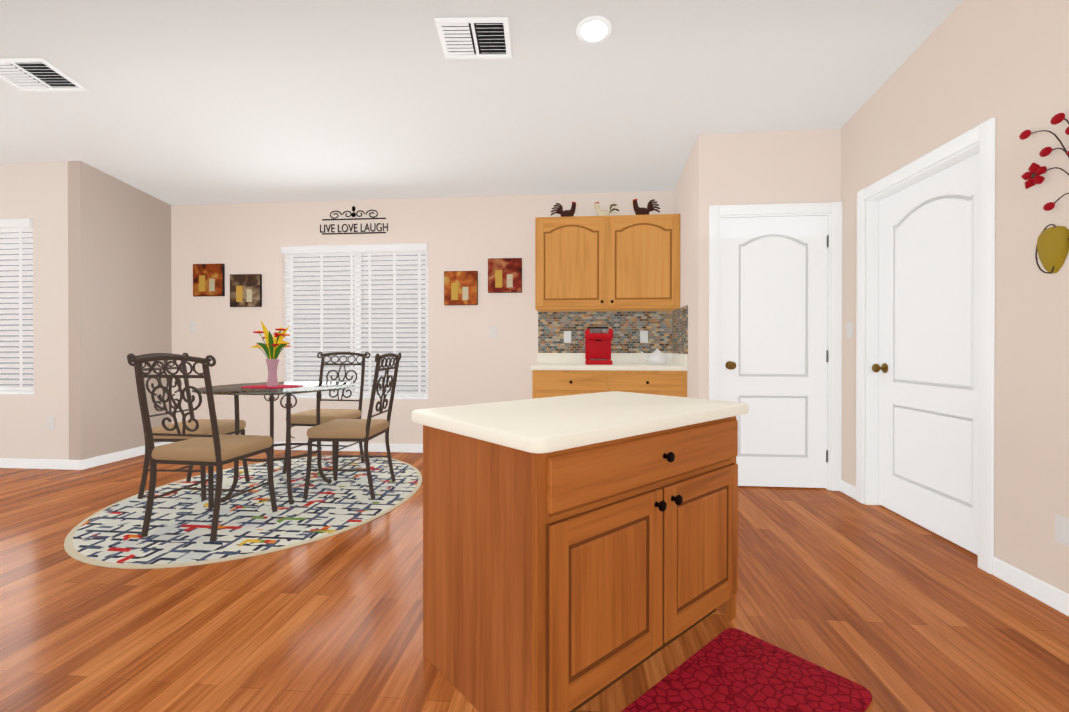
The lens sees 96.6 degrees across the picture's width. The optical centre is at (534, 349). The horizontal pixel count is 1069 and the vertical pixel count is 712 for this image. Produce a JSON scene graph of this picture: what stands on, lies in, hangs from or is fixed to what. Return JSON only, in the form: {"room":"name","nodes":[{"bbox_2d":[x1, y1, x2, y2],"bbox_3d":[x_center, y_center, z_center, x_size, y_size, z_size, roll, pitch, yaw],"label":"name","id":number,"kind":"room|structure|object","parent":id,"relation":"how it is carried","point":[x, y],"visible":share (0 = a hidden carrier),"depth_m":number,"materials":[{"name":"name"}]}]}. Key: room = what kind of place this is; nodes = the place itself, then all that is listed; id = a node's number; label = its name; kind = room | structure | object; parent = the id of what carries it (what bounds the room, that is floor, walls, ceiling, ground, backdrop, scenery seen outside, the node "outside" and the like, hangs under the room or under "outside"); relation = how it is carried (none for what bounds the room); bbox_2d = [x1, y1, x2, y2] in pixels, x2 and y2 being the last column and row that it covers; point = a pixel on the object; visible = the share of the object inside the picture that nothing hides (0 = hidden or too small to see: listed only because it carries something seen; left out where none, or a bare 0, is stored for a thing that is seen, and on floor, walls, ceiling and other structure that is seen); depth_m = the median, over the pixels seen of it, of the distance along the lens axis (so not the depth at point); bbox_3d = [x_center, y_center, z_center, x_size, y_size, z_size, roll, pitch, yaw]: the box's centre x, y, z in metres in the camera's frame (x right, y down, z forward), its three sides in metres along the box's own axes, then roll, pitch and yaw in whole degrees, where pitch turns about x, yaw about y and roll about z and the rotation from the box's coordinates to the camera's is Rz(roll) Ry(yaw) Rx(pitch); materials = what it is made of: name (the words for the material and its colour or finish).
{"room":"kitchen","nodes":[
{"label":"kitchen","id":0,"kind":"room"},
{"bbox_2d":[0,161,68,459],"bbox_3d":[-5.684,-0.801,4.362,3.250,3.700,0.120,0,0,5],"label":"wall","id":1,"kind":"structure","parent":0,"point":[37,192],"depth_m":4.18,"materials":[{"name":"beige paint"}]},
{"bbox_2d":[0,218,33,394],"bbox_3d":[-4.933,-0.375,4.279,1.056,1.547,0.132,0,0,5],"label":"window","id":2,"kind":"structure","parent":1,"relation":"in","point":[16,306],"depth_m":4.24,"materials":[{"name":"white plastic"}]},
{"bbox_2d":[0,458,87,469],"bbox_3d":[-5.623,1.007,4.297,3.384,0.085,0.014,0,0,5],"label":"baseboard","id":3,"kind":"structure","parent":1,"relation":"attached to","point":[4,462],"depth_m":4.17,"materials":[{"name":"white wood"}]},
{"bbox_2d":[47,417,53,429],"bbox_3d":[-4.241,0.650,4.169,0.072,0.115,0.011,0,0,5],"label":"outlet","id":4,"kind":"object","parent":1,"relation":"attached to","point":[50,423],"visible":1,"depth_m":4.17,"materials":[{"name":"white plastic"}]},
{"bbox_2d":[68,161,171,459],"bbox_3d":[-3.964,-0.802,4.672,0.120,3.700,1.050,0,0,5],"label":"wall","id":5,"kind":"structure","parent":0,"point":[119,274],"depth_m":4.43,"materials":[{"name":"beige paint"}]},
{"bbox_2d":[88,442,171,467],"bbox_3d":[-3.905,1.006,4.609,0.018,0.085,0.900,0,0,5],"label":"baseboard","id":6,"kind":"structure","parent":5,"relation":"attached to","point":[121,455],"depth_m":4.47,"materials":[{"name":"white wood"}]},
{"bbox_2d":[171,191,673,443],"bbox_3d":[-1.257,-0.803,4.892,5.230,3.700,0.120,0,0,5],"label":"wall","id":7,"kind":"structure","parent":0,"point":[470,361],"depth_m":4.85,"materials":[{"name":"beige paint"}]},
{"bbox_2d":[190,322,195,332],"bbox_3d":[-3.619,-0.234,5.039,0.072,0.115,0.018,0,0,5],"label":"light switch","id":8,"kind":"object","parent":7,"relation":"attached to","point":[192,327],"visible":1,"depth_m":5.04,"materials":[{"name":"white plastic"}]},
{"bbox_2d":[193,264,224,296],"bbox_3d":[-3.430,-0.728,5.012,0.340,0.340,0.032,0,0,5],"label":"picture","id":9,"kind":"object","parent":7,"relation":"attached to","point":[208,279],"visible":1,"depth_m":5.00,"materials":[{"name":"orange plastic"}]},
{"bbox_2d":[230,274,261,306],"bbox_3d":[-3.017,-0.613,4.975,0.340,0.340,0.032,0,0,5],"label":"picture","id":10,"kind":"object","parent":7,"relation":"attached to","point":[245,290],"visible":0.96,"depth_m":4.96,"materials":[{"name":"black plastic"}]},
{"bbox_2d":[172,441,422,452],"bbox_3d":[-1.926,1.005,4.893,3.900,0.085,0.014,0,0,5],"label":"baseboard","id":11,"kind":"structure","parent":7,"relation":"attached to","point":[372,447],"depth_m":4.86,"materials":[{"name":"white wood"}]},
{"bbox_2d":[320,206,387,234],"bbox_3d":[-1.851,-1.325,4.874,0.722,0.285,0.021,0,0,5],"label":"sign","id":12,"kind":"object","parent":7,"relation":"attached to","point":[353,214],"visible":1,"depth_m":4.87,"materials":[{"name":"black metal"}]},
{"bbox_2d":[281,243,427,398],"bbox_3d":[-1.851,-0.283,4.932,1.556,1.577,0.132,0,0,5],"label":"window","id":13,"kind":"structure","parent":7,"relation":"in","point":[372,299],"depth_m":4.93,"materials":[{"name":"white plastic"}]},
{"bbox_2d":[444,271,477,304],"bbox_3d":[-0.737,-0.612,4.766,0.340,0.340,0.032,0,0,5],"label":"picture","id":14,"kind":"object","parent":7,"relation":"attached to","point":[460,287],"visible":1,"depth_m":4.75,"materials":[{"name":"orange plastic"}]},
{"bbox_2d":[490,326,496,337],"bbox_3d":[-0.412,-0.172,4.747,0.072,0.115,0.018,0,0,5],"label":"light switch","id":15,"kind":"object","parent":7,"relation":"attached to","point":[493,331],"visible":1,"depth_m":4.75,"materials":[{"name":"white plastic"}]},
{"bbox_2d":[488,258,521,292],"bbox_3d":[-0.293,-0.732,4.726,0.340,0.340,0.032,0,0,5],"label":"picture","id":16,"kind":"object","parent":7,"relation":"attached to","point":[504,275],"visible":1,"depth_m":4.71,"materials":[{"name":"red plastic"}]},
{"bbox_2d":[564,331,570,342],"bbox_3d":[0.324,-0.122,4.675,0.072,0.115,0.011,0,0,5],"label":"outlet","id":17,"kind":"object","parent":7,"relation":"attached to","point":[567,336],"visible":1,"depth_m":4.67,"materials":[{"name":"white plastic"}]},
{"bbox_2d":[535,215,614,311],"bbox_3d":[0.381,-0.794,4.507,0.724,0.846,0.344,0,0,5],"label":"upper cabinet","id":18,"kind":"object","parent":7,"relation":"attached to","point":[611,263],"depth_m":4.34,"materials":[{"name":"brown wood"}]},
{"bbox_2d":[551,201,577,216],"bbox_3d":[0.279,-1.308,4.508,0.262,0.182,0.080,0,0,5],"label":"rooster","id":19,"kind":"object","parent":18,"relation":"on","point":[566,213],"visible":0.96,"depth_m":4.49,"materials":[{"name":"brown ceramic"}]},
{"bbox_2d":[535,353,670,364],"bbox_3d":[0.681,0.089,4.646,1.317,0.100,0.020,0,0,5],"label":"backsplash","id":20,"kind":"structure","parent":7,"relation":"attached to","point":[542,358],"depth_m":4.64,"materials":[{"name":"beige stone"}]},
{"bbox_2d":[640,331,647,342],"bbox_3d":[1.061,-0.122,4.608,0.072,0.115,0.011,0,0,5],"label":"outlet","id":21,"kind":"object","parent":7,"relation":"attached to","point":[643,336],"visible":1,"depth_m":4.61,"materials":[{"name":"white plastic"}]},
{"bbox_2d":[615,214,679,310],"bbox_3d":[0.963,-0.794,4.454,0.724,0.846,0.344,0,0,5],"label":"upper cabinet","id":22,"kind":"object","parent":7,"relation":"attached to","point":[647,247],"depth_m":4.28,"materials":[{"name":"brown wood"}]},
{"bbox_2d":[594,202,618,215],"bbox_3d":[0.677,-1.304,4.472,0.248,0.173,0.076,0,0,5],"label":"rooster","id":23,"kind":"object","parent":22,"relation":"on","point":[612,206],"visible":0.96,"depth_m":4.46,"materials":[{"name":"beige ceramic"}]},
{"bbox_2d":[631,199,659,214],"bbox_3d":[1.038,-1.312,4.439,0.275,0.191,0.084,0,0,5],"label":"rooster","id":24,"kind":"object","parent":22,"relation":"on","point":[645,211],"visible":0.85,"depth_m":4.42,"materials":[{"name":"brown ceramic"}]},
{"bbox_2d":[0,0,962,204],"bbox_3d":[-2.792,-2.071,0.950,10.230,1.182,8.600,0,0,5],"label":"ceiling","id":25,"kind":"structure","parent":0,"point":[186,102],"depth_m":3.15,"materials":[{"name":"paint"}]},
{"bbox_2d":[0,58,87,90],"bbox_3d":[-3.218,-1.753,3.048,0.450,0.050,0.298,0,0,1],"label":"ceiling vent","id":26,"kind":"object","parent":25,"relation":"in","point":[31,74],"visible":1,"depth_m":3.05,"materials":[{"name":"white metal"}]},
{"bbox_2d":[434,17,511,58],"bbox_3d":[-0.337,-1.761,2.704,0.400,0.050,0.298,0,0,1],"label":"ceiling vent","id":27,"kind":"object","parent":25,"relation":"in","point":[476,38],"visible":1,"depth_m":2.70,"materials":[{"name":"white metal"}]},
{"bbox_2d":[576,16,611,43],"bbox_3d":[0.329,-1.763,2.634,0.196,0.032,0.195,0,0,5],"label":"recessed light","id":28,"kind":"object","parent":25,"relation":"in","point":[593,29],"visible":1,"depth_m":2.63,"materials":[{"name":"white"}]},
{"bbox_2d":[0,450,1068,711],"bbox_3d":[-2.792,1.123,0.963,10.230,0.120,8.600,0,0,5],"label":"floor","id":29,"kind":"structure","parent":0,"point":[890,610],"depth_m":1.87,"materials":[{"name":"laminate"}]},
{"bbox_2d":[64,455,421,568],"bbox_3d":[-1.873,1.049,3.490,2.000,0.008,2.400,0,0,5],"label":"round rug","id":30,"kind":"object","parent":29,"relation":"on","point":[250,523],"visible":0.75,"depth_m":2.98,"materials":[{"name":"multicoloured fabric"}]},
{"bbox_2d":[127,353,249,500],"bbox_3d":[-2.525,0.535,3.526,0.546,1.017,0.538,0,0,3],"label":"chair","id":31,"kind":"object","parent":30,"relation":"on","point":[226,426],"visible":0.46,"depth_m":3.42,"materials":[{"name":"grey metal"}]},
{"bbox_2d":[127,355,277,541],"bbox_3d":[-1.934,0.538,2.838,0.538,1.017,0.546,0,0,8],"label":"chair","id":32,"kind":"object","parent":30,"relation":"on","point":[216,449],"visible":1,"depth_m":2.65,"materials":[{"name":"grey metal"}]},
{"bbox_2d":[192,381,355,504],"bbox_3d":[-1.855,0.656,3.466,1.040,0.774,1.040,0,0,5],"label":"table","id":33,"kind":"object","parent":30,"relation":"on","point":[237,390],"visible":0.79,"depth_m":3.28,"materials":[{"name":"grey metal"}]},
{"bbox_2d":[241,385,302,388],"bbox_3d":[-1.879,0.267,3.417,0.430,0.003,0.310,0,0,5],"label":"placemat","id":34,"kind":"object","parent":33,"relation":"on","point":[266,387],"visible":0.94,"depth_m":3.40,"materials":[{"name":"red fabric"}]},
{"bbox_2d":[251,320,290,386],"bbox_3d":[-1.861,0.030,3.417,0.236,0.470,0.266,0,0,5],"label":"vase","id":35,"kind":"object","parent":34,"relation":"on","point":[274,345],"visible":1,"depth_m":3.38,"materials":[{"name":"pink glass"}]},
{"bbox_2d":[282,352,370,475],"bbox_3d":[-1.826,0.532,4.199,0.538,1.017,0.546,0,0,9],"label":"chair","id":36,"kind":"object","parent":30,"relation":"on","point":[306,418],"visible":0.83,"depth_m":4.32,"materials":[{"name":"grey metal"}]},
{"bbox_2d":[303,353,400,498],"bbox_3d":[-1.333,0.535,3.540,0.546,1.017,0.538,0,0,2],"label":"chair","id":37,"kind":"object","parent":30,"relation":"on","point":[337,431],"visible":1,"depth_m":3.38,"materials":[{"name":"grey metal"}]},
{"bbox_2d":[531,369,618,398],"bbox_3d":[0.368,0.615,4.376,0.724,0.870,0.618,0,0,5],"label":"base cabinet","id":38,"kind":"object","parent":29,"relation":"on","point":[545,382],"depth_m":4.07,"materials":[{"name":"brown wood"}]},
{"bbox_2d":[531,365,686,372],"bbox_3d":[0.653,0.159,4.341,1.317,0.039,0.633,0,0,5],"label":"countertop","id":39,"kind":"structure","parent":38,"relation":"on","point":[610,368],"depth_m":4.03,"materials":[{"name":"beige stone"}]},
{"bbox_2d":[585,327,612,364],"bbox_3d":[0.589,-0.037,4.383,0.250,0.350,0.325,0,0,5],"label":"coffee maker","id":40,"kind":"object","parent":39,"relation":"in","point":[597,345],"visible":1,"depth_m":4.41,"materials":[{"name":"red plastic"}]},
{"bbox_2d":[641,349,671,364],"bbox_3d":[1.107,0.066,4.318,0.284,0.146,0.170,0,0,5],"label":"teapot","id":41,"kind":"object","parent":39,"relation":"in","point":[657,357],"visible":1,"depth_m":4.27,"materials":[{"name":"white ceramic"}]},
{"bbox_2d":[411,391,747,711],"bbox_3d":[0.209,0.636,1.764,1.120,0.849,0.698,0,0,-41],"label":"kitchen island","id":42,"kind":"object","parent":29,"relation":"on","point":[580,550],"visible":1,"depth_m":1.41,"materials":[{"name":"brown wood"}]},
{"bbox_2d":[619,369,687,396],"bbox_3d":[0.950,0.615,4.323,0.723,0.870,0.618,0,0,5],"label":"base cabinet","id":43,"kind":"object","parent":29,"relation":"on","point":[667,384],"depth_m":4.01,"materials":[{"name":"brown wood"}]},
{"bbox_2d":[621,628,871,711],"bbox_3d":[0.568,1.054,1.349,0.860,0.016,0.460,0,0,-41],"label":"kitchen mat","id":44,"kind":"object","parent":29,"relation":"on","point":[732,670],"visible":0.98,"depth_m":1.48,"materials":[{"name":"red rubber"}]},
{"bbox_2d":[674,134,714,398],"bbox_3d":[1.363,-0.800,4.171,0.120,3.700,1.080,0,0,5],"label":"wall","id":45,"kind":"structure","parent":0,"point":[694,194],"depth_m":3.67,"materials":[{"name":"beige paint"}]},
{"bbox_2d":[671,353,686,364],"bbox_3d":[1.299,0.090,4.279,0.020,0.100,0.598,0,0,5],"label":"backsplash","id":46,"kind":"structure","parent":45,"relation":"attached to","point":[679,358],"depth_m":4.21,"materials":[{"name":"beige stone"}]},
{"bbox_2d":[715,129,840,205],"bbox_3d":[1.832,-0.798,3.646,0.910,3.700,0.120,0,0,5],"label":"wall","id":47,"kind":"structure","parent":0,"point":[783,167],"depth_m":3.58,"materials":[{"name":"beige paint"}]},
{"bbox_2d":[709,202,841,490],"bbox_3d":[1.809,-0.020,3.620,0.958,2.144,0.182,0,0,5],"label":"door","id":48,"kind":"structure","parent":47,"relation":"attached to","point":[775,317],"depth_m":3.60,"materials":[{"name":"white wood"}]},
{"bbox_2d":[841,0,1068,593],"bbox_3d":[2.052,-0.784,0.392,0.120,3.700,7.760,0,0,5],"label":"wall","id":49,"kind":"structure","parent":0,"point":[966,66],"depth_m":2.15,"materials":[{"name":"beige paint"}]},
{"bbox_2d":[847,323,851,337],"bbox_3d":[2.277,-0.137,3.427,0.018,0.115,0.072,0,0,5],"label":"light switch","id":50,"kind":"object","parent":49,"relation":"in","point":[849,330],"visible":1,"depth_m":3.43,"materials":[{"name":"white plastic"}]},
{"bbox_2d":[856,118,995,573],"bbox_3d":[2.259,-0.016,2.767,0.138,2.144,1.088,0,0,5],"label":"door","id":51,"kind":"structure","parent":49,"relation":"attached to","point":[925,369],"depth_m":2.72,"materials":[{"name":"white wood"}]},
{"bbox_2d":[992,557,1068,616],"bbox_3d":[1.893,1.028,-0.612,0.014,0.085,5.715,0,0,5],"label":"baseboard","id":52,"kind":"structure","parent":49,"relation":"attached to","point":[1046,593],"depth_m":2.03,"materials":[{"name":"white wood"}]},
{"bbox_2d":[1019,113,1068,273],"bbox_3d":[2.119,-0.627,1.877,0.081,0.642,0.412,0,0,5],"label":"flowers","id":53,"kind":"object","parent":49,"relation":"attached to","point":[1052,247],"visible":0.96,"depth_m":1.95,"materials":[{"name":"red"}]},
{"bbox_2d":[1055,514,1068,545],"bbox_3d":[2.135,0.730,1.917,0.011,0.115,0.072,0,0,5],"label":"electrical outlet","id":54,"kind":"object","parent":49,"relation":"in","point":[1062,529],"visible":1,"depth_m":1.92,"materials":[{"name":"white plastic"}]}
]}

